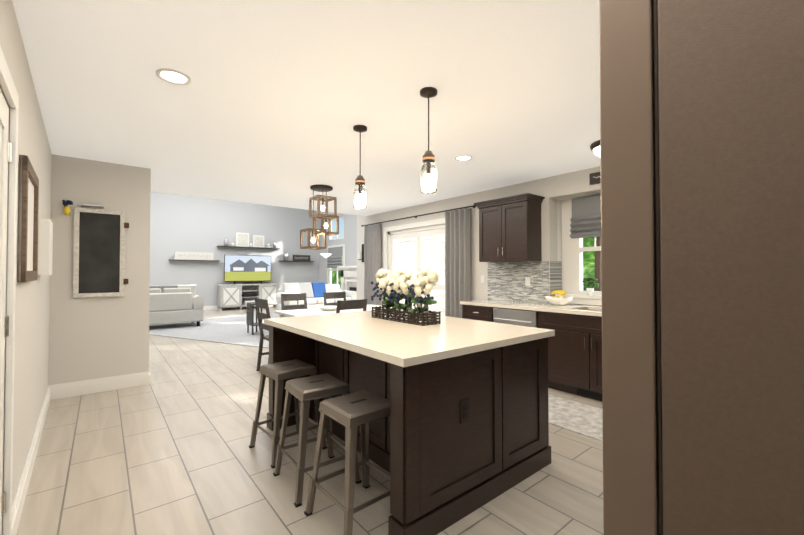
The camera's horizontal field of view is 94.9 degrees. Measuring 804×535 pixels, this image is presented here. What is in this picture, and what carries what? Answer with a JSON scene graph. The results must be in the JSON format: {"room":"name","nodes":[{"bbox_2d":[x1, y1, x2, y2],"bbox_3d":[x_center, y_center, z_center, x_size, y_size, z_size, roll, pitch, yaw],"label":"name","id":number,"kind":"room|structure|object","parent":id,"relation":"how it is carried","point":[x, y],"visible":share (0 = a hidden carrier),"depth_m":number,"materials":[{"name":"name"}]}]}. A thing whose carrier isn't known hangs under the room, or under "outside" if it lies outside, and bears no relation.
{"room":"kitchen and living room","nodes":[
{"label":"kitchen and living room","id":0,"kind":"room"},
{"bbox_2d":[0,0,51,534],"bbox_3d":[-1.763,0.064,1.531,0.336,2.560,5.992,1,-1,-39],"label":"wall","id":1,"kind":"structure","parent":0,"point":[31,358],"depth_m":2.25,"materials":[{"name":"paint"}]},
{"bbox_2d":[0,89,11,534],"bbox_3d":[-1.460,0.305,1.312,0.147,2.048,0.920,1,-1,-39],"label":"entry door","id":2,"kind":"structure","parent":1,"relation":"in","point":[5,151],"depth_m":1.59,"materials":[{"name":"white"}]},
{"bbox_2d":[0,46,18,534],"bbox_3d":[-1.460,0.266,1.308,0.053,2.150,1.080,1,-1,-39],"label":"door frame","id":3,"kind":"structure","parent":1,"relation":"attached to","point":[7,84],"depth_m":1.66,"materials":[{"name":"white wood"}]},
{"bbox_2d":[17,154,38,281],"bbox_3d":[-2.185,-0.246,2.163,0.051,0.660,0.671,1,-1,-39],"label":"picture frame","id":4,"kind":"object","parent":1,"relation":"attached to","point":[27,258],"depth_m":1.96,"materials":[{"name":"brown wood"}]},
{"bbox_2d":[12,386,50,534],"bbox_3d":[-1.693,1.270,1.560,0.202,0.150,5.968,1,-1,-39],"label":"baseboard","id":5,"kind":"structure","parent":1,"relation":"attached to","point":[19,498],"depth_m":2.28,"materials":[{"name":"white"}]},
{"bbox_2d":[37,219,52,274],"bbox_3d":[-2.763,-0.145,2.859,0.077,0.420,0.302,1,-1,-39],"label":"panel","id":6,"kind":"object","parent":1,"relation":"attached to","point":[45,240],"depth_m":2.75,"materials":[{"name":"white"}]},
{"bbox_2d":[48,154,150,384],"bbox_3d":[-4.525,0.091,3.252,3.800,2.560,0.160,1,-1,-39],"label":"wall","id":7,"kind":"structure","parent":0,"point":[95,337],"depth_m":4.09,"materials":[{"name":"paint"}]},
{"bbox_2d":[62,200,72,214],"bbox_3d":[-3.537,-0.627,3.904,0.087,0.158,0.071,1,-1,-39],"label":"posy","id":8,"kind":"object","parent":7,"relation":"attached to","point":[66,203],"visible":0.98,"depth_m":3.89,"materials":[{"name":"yellow"}]},
{"bbox_2d":[48,371,149,399],"bbox_3d":[-3.321,1.310,4.096,0.876,0.150,0.016,1,-1,-39],"label":"baseboard","id":9,"kind":"structure","parent":7,"relation":"attached to","point":[70,389],"depth_m":4.06,"materials":[{"name":"white wood"}]},
{"bbox_2d":[73,203,128,297],"bbox_3d":[-3.326,-0.175,4.093,0.475,1.020,0.050,1,-1,-39],"label":"chalkboard","id":10,"kind":"object","parent":7,"relation":"attached to","point":[99,255],"visible":0.98,"depth_m":4.08,"materials":[{"name":"wood"}]},
{"bbox_2d":[150,192,318,305],"bbox_3d":[-7.576,-1.083,12.460,10.650,5.200,0.150,1,-1,-39],"label":"wall","id":11,"kind":"structure","parent":0,"point":[180,223],"depth_m":13.14,"materials":[{"name":"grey paint"}]},
{"bbox_2d":[169,259,219,260],"bbox_3d":[-7.077,-0.213,12.625,1.510,0.035,0.198,1,-1,-39],"label":"shelf","id":12,"kind":"object","parent":11,"relation":"attached to","point":[192,260],"visible":1,"depth_m":12.47,"materials":[{"name":"brown wood"}]},
{"bbox_2d":[174,251,213,259],"bbox_3d":[-7.096,-0.366,12.627,1.180,0.269,0.028,1,-1,-39],"label":"decor","id":13,"kind":"object","parent":12,"relation":"on","point":[193,256],"visible":0.96,"depth_m":12.60,"materials":[{"name":"white"}]},
{"bbox_2d":[203,305,272,309],"bbox_3d":[-7.504,1.441,12.370,10.300,0.150,0.017,1,-1,-39],"label":"baseboard","id":14,"kind":"structure","parent":11,"relation":"attached to","point":[210,307],"depth_m":13.07,"materials":[{"name":"white"}]},
{"bbox_2d":[217,246,279,248],"bbox_3d":[-5.676,-0.715,13.771,2.220,0.035,0.198,1,-1,-39],"label":"shelf","id":15,"kind":"object","parent":11,"relation":"attached to","point":[248,247],"visible":1,"depth_m":13.63,"materials":[{"name":"brown wood"}]},
{"bbox_2d":[224,232,276,247],"bbox_3d":[-5.628,-0.993,13.803,1.910,0.520,0.160,1,-1,-39],"label":"decor","id":16,"kind":"object","parent":15,"relation":"on","point":[242,239],"visible":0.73,"depth_m":13.74,"materials":[{"name":"silver metal"}]},
{"bbox_2d":[279,260,313,261],"bbox_3d":[-4.248,-0.216,14.923,1.420,0.035,0.198,1,-1,-39],"label":"shelf","id":17,"kind":"object","parent":11,"relation":"attached to","point":[296,261],"visible":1,"depth_m":14.79,"materials":[{"name":"brown wood"}]},
{"bbox_2d":[283,253,309,260],"bbox_3d":[-4.235,-0.390,14.925,1.140,0.310,0.180,1,-1,-39],"label":"decor","id":18,"kind":"object","parent":17,"relation":"on","point":[299,257],"visible":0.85,"depth_m":14.97,"materials":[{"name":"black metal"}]},
{"bbox_2d":[151,190,368,215],"bbox_3d":[-3.732,-2.470,5.687,8.050,2.641,0.165,1,-1,-39],"label":"wall","id":19,"kind":"structure","parent":0,"point":[156,191],"depth_m":6.44,"materials":[{"name":"paint"}]},
{"bbox_2d":[12,0,599,214],"bbox_3d":[-1.318,-1.267,2.696,8.050,0.140,7.500,1,-1,-39],"label":"ceiling","id":20,"kind":"structure","parent":0,"point":[274,101],"depth_m":2.53,"materials":[{"name":"paint"}]},
{"bbox_2d":[156,68,190,84],"bbox_3d":[-1.441,-1.197,2.331,0.190,0.012,0.190,1,-1,-39],"label":"recessed light","id":21,"kind":"object","parent":20,"relation":"in","point":[173,76],"visible":0.96,"depth_m":2.33,"materials":[{"name":"white"}]},
{"bbox_2d":[300,185,338,249],"bbox_3d":[-1.159,-0.706,5.339,0.478,0.898,0.423,1,-1,-39],"label":"chandelier","id":22,"kind":"object","parent":20,"relation":"hanging from","point":[318,215],"visible":1,"depth_m":5.29,"materials":[{"name":"brown wood"}]},
{"bbox_2d":[353,125,366,209],"bbox_3d":[-0.357,-0.843,3.148,0.120,0.694,0.120,1,-1,-39],"label":"pendant light","id":23,"kind":"object","parent":20,"relation":"hanging from","point":[359,196],"visible":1,"depth_m":3.11,"materials":[{"name":"glass"}]},
{"bbox_2d":[420,87,436,193],"bbox_3d":[0.182,-0.853,2.517,0.120,0.694,0.120,1,-1,-39],"label":"pendant light","id":24,"kind":"object","parent":20,"relation":"hanging from","point":[428,177],"visible":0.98,"depth_m":2.48,"materials":[{"name":"glass"}]},
{"bbox_2d":[455,155,471,160],"bbox_3d":[0.663,-1.171,3.983,0.190,0.012,0.190,1,-1,-39],"label":"recessed light","id":25,"kind":"object","parent":20,"relation":"in","point":[463,157],"visible":1,"depth_m":3.97,"materials":[{"name":"white"}]},
{"bbox_2d":[590,140,599,156],"bbox_3d":[1.978,-1.117,3.530,0.320,0.132,0.320,1,-1,-39],"label":"ceiling light","id":26,"kind":"object","parent":20,"relation":"attached to","point":[595,147],"visible":0.23,"depth_m":3.52,"materials":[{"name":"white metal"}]},
{"bbox_2d":[16,306,603,534],"bbox_3d":[-2.320,1.484,6.543,13.000,0.120,19.000,1,-1,-39],"label":"floor","id":27,"kind":"structure","parent":0,"point":[167,450],"depth_m":2.44,"materials":[{"name":"tile"}]},
{"bbox_2d":[149,311,278,347],"bbox_3d":[-3.452,1.462,9.412,4.724,0.012,4.499,0,-1,25],"label":"area rug","id":28,"kind":"object","parent":27,"relation":"on","point":[231,329],"visible":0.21,"depth_m":8.18,"materials":[{"name":"grey carpet"}]},
{"bbox_2d":[149,285,204,325],"bbox_3d":[-6.034,0.940,8.665,2.330,1.006,0.975,1,-1,-39],"label":"sofa","id":29,"kind":"object","parent":28,"relation":"on","point":[169,304],"visible":0.46,"depth_m":8.67,"materials":[{"name":"grey fabric"}]},
{"bbox_2d":[246,302,261,334],"bbox_3d":[-3.158,1.104,7.929,0.240,0.656,0.400,1,-1,-39],"label":"side table","id":30,"kind":"object","parent":28,"relation":"on","point":[250,314],"visible":0.71,"depth_m":7.84,"materials":[{"name":"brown wood"}]},
{"bbox_2d":[276,282,356,310],"bbox_3d":[-2.489,0.977,11.010,2.230,1.006,0.975,1,-1,-39],"label":"loveseat","id":31,"kind":"object","parent":28,"relation":"on","point":[313,291],"visible":0.6,"depth_m":10.79,"materials":[{"name":"white fabric"}]},
{"bbox_2d":[217,283,278,310],"bbox_3d":[-5.578,1.083,13.455,2.050,0.900,0.452,1,-1,-39],"label":"tv console","id":32,"kind":"object","parent":27,"relation":"on","point":[239,296],"visible":0.88,"depth_m":13.22,"materials":[{"name":"white wood"}]},
{"bbox_2d":[224,255,270,283],"bbox_3d":[-5.632,0.109,13.537,1.650,1.049,0.240,1,-1,-39],"label":"tv","id":33,"kind":"object","parent":32,"relation":"on","point":[246,268],"visible":0.98,"depth_m":13.49,"materials":[{"name":"black glass"}]},
{"bbox_2d":[255,298,270,377],"bbox_3d":[-1.639,0.908,4.953,0.538,0.980,0.440,1,-1,-39],"label":"chair","id":34,"kind":"object","parent":27,"relation":"on","point":[261,303],"visible":0.35,"depth_m":4.92,"materials":[{"name":"brown wood"}]},
{"bbox_2d":[249,359,326,468],"bbox_3d":[-0.861,1.054,2.787,0.424,0.621,0.424,1,-1,-43],"label":"stool","id":35,"kind":"object","parent":27,"relation":"on","point":[279,373],"visible":0.83,"depth_m":2.73,"materials":[{"name":"black metal"}]},
{"bbox_2d":[281,293,306,309],"bbox_3d":[-1.611,0.922,5.838,0.440,0.980,0.538,1,-1,-39],"label":"chair","id":36,"kind":"object","parent":27,"relation":"on","point":[294,297],"visible":0.31,"depth_m":6.01,"materials":[{"name":"brown wood"}]},
{"bbox_2d":[273,373,361,507],"bbox_3d":[-0.548,1.047,2.370,0.424,0.621,0.424,1,-1,-36],"label":"stool","id":37,"kind":"object","parent":27,"relation":"on","point":[306,390],"visible":0.94,"depth_m":2.30,"materials":[{"name":"black metal"}]},
{"bbox_2d":[321,253,330,283],"bbox_3d":[-2.518,0.543,12.195,0.400,1.940,0.400,1,-1,-39],"label":"floor lamp","id":38,"kind":"object","parent":27,"relation":"on","point":[325,255],"visible":0.58,"depth_m":12.17,"materials":[{"name":"silver metal"}]},
{"bbox_2d":[323,291,345,305],"bbox_3d":[-1.029,0.930,6.311,0.440,0.980,0.538,1,-1,-39],"label":"chair","id":39,"kind":"object","parent":27,"relation":"on","point":[332,295],"visible":0.19,"depth_m":6.46,"materials":[{"name":"brown wood"}]},
{"bbox_2d":[275,305,396,317],"bbox_3d":[-0.902,1.026,5.550,1.700,0.764,0.940,1,-1,-39],"label":"dining table","id":40,"kind":"object","parent":27,"relation":"on","point":[299,312],"visible":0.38,"depth_m":5.30,"materials":[{"name":"white"}]},
{"bbox_2d":[319,306,336,310],"bbox_3d":[-1.073,0.613,5.418,0.300,0.055,0.300,1,-1,-39],"label":"bowl","id":41,"kind":"object","parent":40,"relation":"on","point":[328,308],"visible":0.88,"depth_m":5.33,"materials":[{"name":"white ceramic"}]},
{"bbox_2d":[337,266,356,290],"bbox_3d":[-1.588,0.745,12.979,0.357,1.560,2.150,1,-1,-39],"label":"fireplace","id":42,"kind":"object","parent":27,"relation":"on","point":[348,278],"visible":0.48,"depth_m":13.24,"materials":[{"name":"white"}]},
{"bbox_2d":[304,390,389,534],"bbox_3d":[-0.238,1.042,2.004,0.424,0.621,0.424,1,-1,-41],"label":"stool","id":43,"kind":"object","parent":27,"relation":"on","point":[352,412],"visible":0.73,"depth_m":1.94,"materials":[{"name":"black metal"}]},
{"bbox_2d":[336,299,366,312],"bbox_3d":[-0.780,0.906,4.814,0.440,0.980,0.538,1,-1,-39],"label":"chair","id":44,"kind":"object","parent":27,"relation":"on","point":[351,304],"visible":0.12,"depth_m":4.61,"materials":[{"name":"brown wood"}]},
{"bbox_2d":[267,326,550,534],"bbox_3d":[-0.063,0.926,2.870,1.320,0.880,1.860,1,-1,-39],"label":"kitchen island","id":45,"kind":"object","parent":27,"relation":"on","point":[461,431],"depth_m":2.11,"materials":[{"name":"brown wood"}]},
{"bbox_2d":[264,310,554,365],"bbox_3d":[-0.063,0.466,2.877,1.360,0.040,1.900,1,-1,-39],"label":"island countertop","id":46,"kind":"structure","parent":45,"relation":"on","point":[395,343],"depth_m":2.38,"materials":[{"name":"beige stone"}]},
{"bbox_2d":[371,268,440,325],"bbox_3d":[0.013,0.229,3.076,0.299,0.438,0.739,1,-1,-39],"label":"centerpiece","id":47,"kind":"object","parent":46,"relation":"on","point":[407,283],"visible":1,"depth_m":2.96,"materials":[{"name":"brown plant"}]},
{"bbox_2d":[460,299,601,400],"bbox_3d":[2.424,0.921,3.850,0.955,0.920,4.025,1,-1,-39],"label":"base cabinet","id":48,"kind":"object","parent":27,"relation":"on","point":[575,355],"depth_m":4.02,"materials":[{"name":"brown wood"}]},
{"bbox_2d":[544,290,573,305],"bbox_3d":[1.928,0.379,4.535,0.340,0.184,0.340,1,-1,-39],"label":"fruit bowl","id":49,"kind":"object","parent":48,"relation":"on","point":[563,300],"visible":1,"depth_m":4.46,"materials":[{"name":"white ceramic"}]},
{"bbox_2d":[548,394,602,441],"bbox_3d":[1.711,1.366,3.248,0.700,0.009,2.200,1,-1,-39],"label":"area rug","id":50,"kind":"object","parent":27,"relation":"on","point":[578,418],"visible":0.21,"depth_m":3.33,"materials":[{"name":"beige carpet"}]},
{"bbox_2d":[599,0,803,534],"bbox_3d":[0.905,0.437,0.504,0.910,1.783,0.936,1,-1,-39],"label":"fridge","id":51,"kind":"object","parent":27,"relation":"on","point":[702,180],"visible":1,"depth_m":0.45,"materials":[{"name":"brown metal"}]},
{"bbox_2d":[319,211,356,283],"bbox_3d":[-1.184,-1.076,12.918,0.150,5.200,7.200,1,-1,-39],"label":"wall","id":52,"kind":"structure","parent":0,"point":[349,240],"depth_m":13.96,"materials":[{"name":"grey paint"}]},
{"bbox_2d":[327,217,344,283],"bbox_3d":[-2.575,-0.410,14.548,0.140,2.980,1.360,1,-1,-39],"label":"living room window","id":53,"kind":"structure","parent":52,"relation":"in","point":[329,270],"depth_m":14.74,"materials":[{"name":"white"}]},
{"bbox_2d":[327,247,342,267],"bbox_3d":[-2.652,-0.356,14.484,0.099,0.810,1.140,1,-1,-39],"label":"blinds","id":54,"kind":"object","parent":53,"relation":"attached to","point":[334,258],"visible":0.94,"depth_m":14.46,"materials":[{"name":"grey fabric"}]},
{"bbox_2d":[395,234,444,314],"bbox_3d":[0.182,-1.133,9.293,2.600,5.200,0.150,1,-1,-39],"label":"window blinds","id":55,"kind":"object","parent":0,"point":[432,291],"depth_m":9.64,"materials":[{"name":"white"}]},
{"bbox_2d":[357,166,600,305],"bbox_3d":[1.620,-1.193,5.502,0.450,5.200,7.850,1,-1,-39],"label":"wall","id":56,"kind":"structure","parent":0,"point":[556,191],"depth_m":5.55,"materials":[{"name":"paint"}]},
{"bbox_2d":[358,244,363,261],"bbox_3d":[-0.916,-0.301,8.149,0.128,0.400,0.080,1,-1,-39],"label":"candle sconce","id":57,"kind":"object","parent":56,"relation":"attached to","point":[359,256],"visible":0.98,"depth_m":8.15,"materials":[{"name":"black metal"}]},
{"bbox_2d":[383,218,444,315],"bbox_3d":[0.319,0.308,6.836,0.178,2.240,2.000,1,-1,-39],"label":"window","id":58,"kind":"structure","parent":56,"relation":"in","point":[420,233],"depth_m":6.82,"materials":[{"name":"white"}]},
{"bbox_2d":[361,205,475,226],"bbox_3d":[0.146,-0.911,6.870,0.104,0.044,3.180,1,-1,-39],"label":"curtain rod","id":59,"kind":"object","parent":56,"relation":"attached to","point":[473,206],"visible":0.83,"depth_m":6.53,"materials":[{"name":"black metal"}]},
{"bbox_2d":[364,224,381,305],"bbox_3d":[-0.615,0.275,7.738,0.120,2.305,0.524,1,-1,-39],"label":"curtain","id":60,"kind":"object","parent":59,"relation":"hanging from","point":[372,250],"visible":0.52,"depth_m":7.74,"materials":[{"name":"grey fabric"}]},
{"bbox_2d":[445,208,470,317],"bbox_3d":[0.892,0.246,5.883,0.120,2.305,0.504,1,-1,-39],"label":"curtain","id":61,"kind":"object","parent":59,"relation":"hanging from","point":[457,256],"visible":0.58,"depth_m":5.88,"materials":[{"name":"grey fabric"}]},
{"bbox_2d":[481,275,484,282],"bbox_3d":[1.224,0.189,5.602,0.008,0.114,0.070,1,-1,-39],"label":"electrical outlet","id":62,"kind":"object","parent":56,"relation":"attached to","point":[482,278],"visible":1,"depth_m":5.59,"materials":[{"name":"white plastic"}]},
{"bbox_2d":[474,193,544,261],"bbox_3d":[1.444,-0.490,5.038,0.387,0.840,0.870,1,-1,-39],"label":"upper cabinet","id":63,"kind":"object","parent":56,"relation":"attached to","point":[509,228],"visible":1,"depth_m":4.85,"materials":[{"name":"brown wood"}]},
{"bbox_2d":[488,261,548,302],"bbox_3d":[1.594,0.206,5.148,0.007,0.549,0.981,1,-1,-39],"label":"backsplash","id":64,"kind":"structure","parent":56,"relation":"attached to","point":[506,281],"depth_m":5.11,"materials":[{"name":"tile"}]},
{"bbox_2d":[525,277,529,285],"bbox_3d":[1.704,0.199,5.000,0.008,0.114,0.070,1,-1,-39],"label":"electrical outlet","id":65,"kind":"object","parent":56,"relation":"attached to","point":[527,281],"visible":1,"depth_m":5.00,"materials":[{"name":"white plastic"}]},
{"bbox_2d":[550,261,561,295],"bbox_3d":[2.032,0.202,4.862,0.302,0.549,0.007,1,-1,-39],"label":"trim","id":66,"kind":"structure","parent":56,"relation":"attached to","point":[555,275],"depth_m":4.85,"materials":[{"name":"tile"}]},
{"bbox_2d":[549,202,601,305],"bbox_3d":[2.622,-0.221,4.184,0.387,1.365,1.814,1,-1,-39],"label":"kitchen window","id":67,"kind":"structure","parent":56,"relation":"in","point":[572,265],"depth_m":4.82,"materials":[{"name":"white"}]},
{"bbox_2d":[570,195,600,238],"bbox_3d":[2.410,-0.624,4.498,0.099,0.510,0.710,1,-1,-39],"label":"blind","id":68,"kind":"object","parent":67,"relation":"attached to","point":[585,219],"visible":0.58,"depth_m":4.62,"materials":[{"name":"grey fabric"}]},
{"bbox_2d":[582,277,598,294],"bbox_3d":[2.332,0.238,4.558,0.113,0.227,0.198,1,-1,-39],"label":"plant pot","id":69,"kind":"object","parent":67,"relation":"on","point":[590,282],"visible":1,"depth_m":4.53,"materials":[{"name":"white ceramic"}]},
{"bbox_2d":[589,172,600,184],"bbox_3d":[2.432,-1.040,4.123,0.022,0.130,0.650,1,-1,-39],"label":"kitchen sign","id":70,"kind":"object","parent":56,"relation":"attached to","point":[594,178],"visible":0.15,"depth_m":4.32,"materials":[{"name":"black wood"}]},
{"label":"outside","id":71,"kind":"structure","parent":0,"visible":0},
{"bbox_2d":[332,237,600,290],"bbox_3d":[11.660,-2.694,21.081,35.050,10.393,47.603,1,-1,-39],"label":"garden","id":72,"kind":"object","parent":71,"point":[591,263],"visible":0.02,"depth_m":14.23,"materials":[{"name":"green plant"}]}
]}

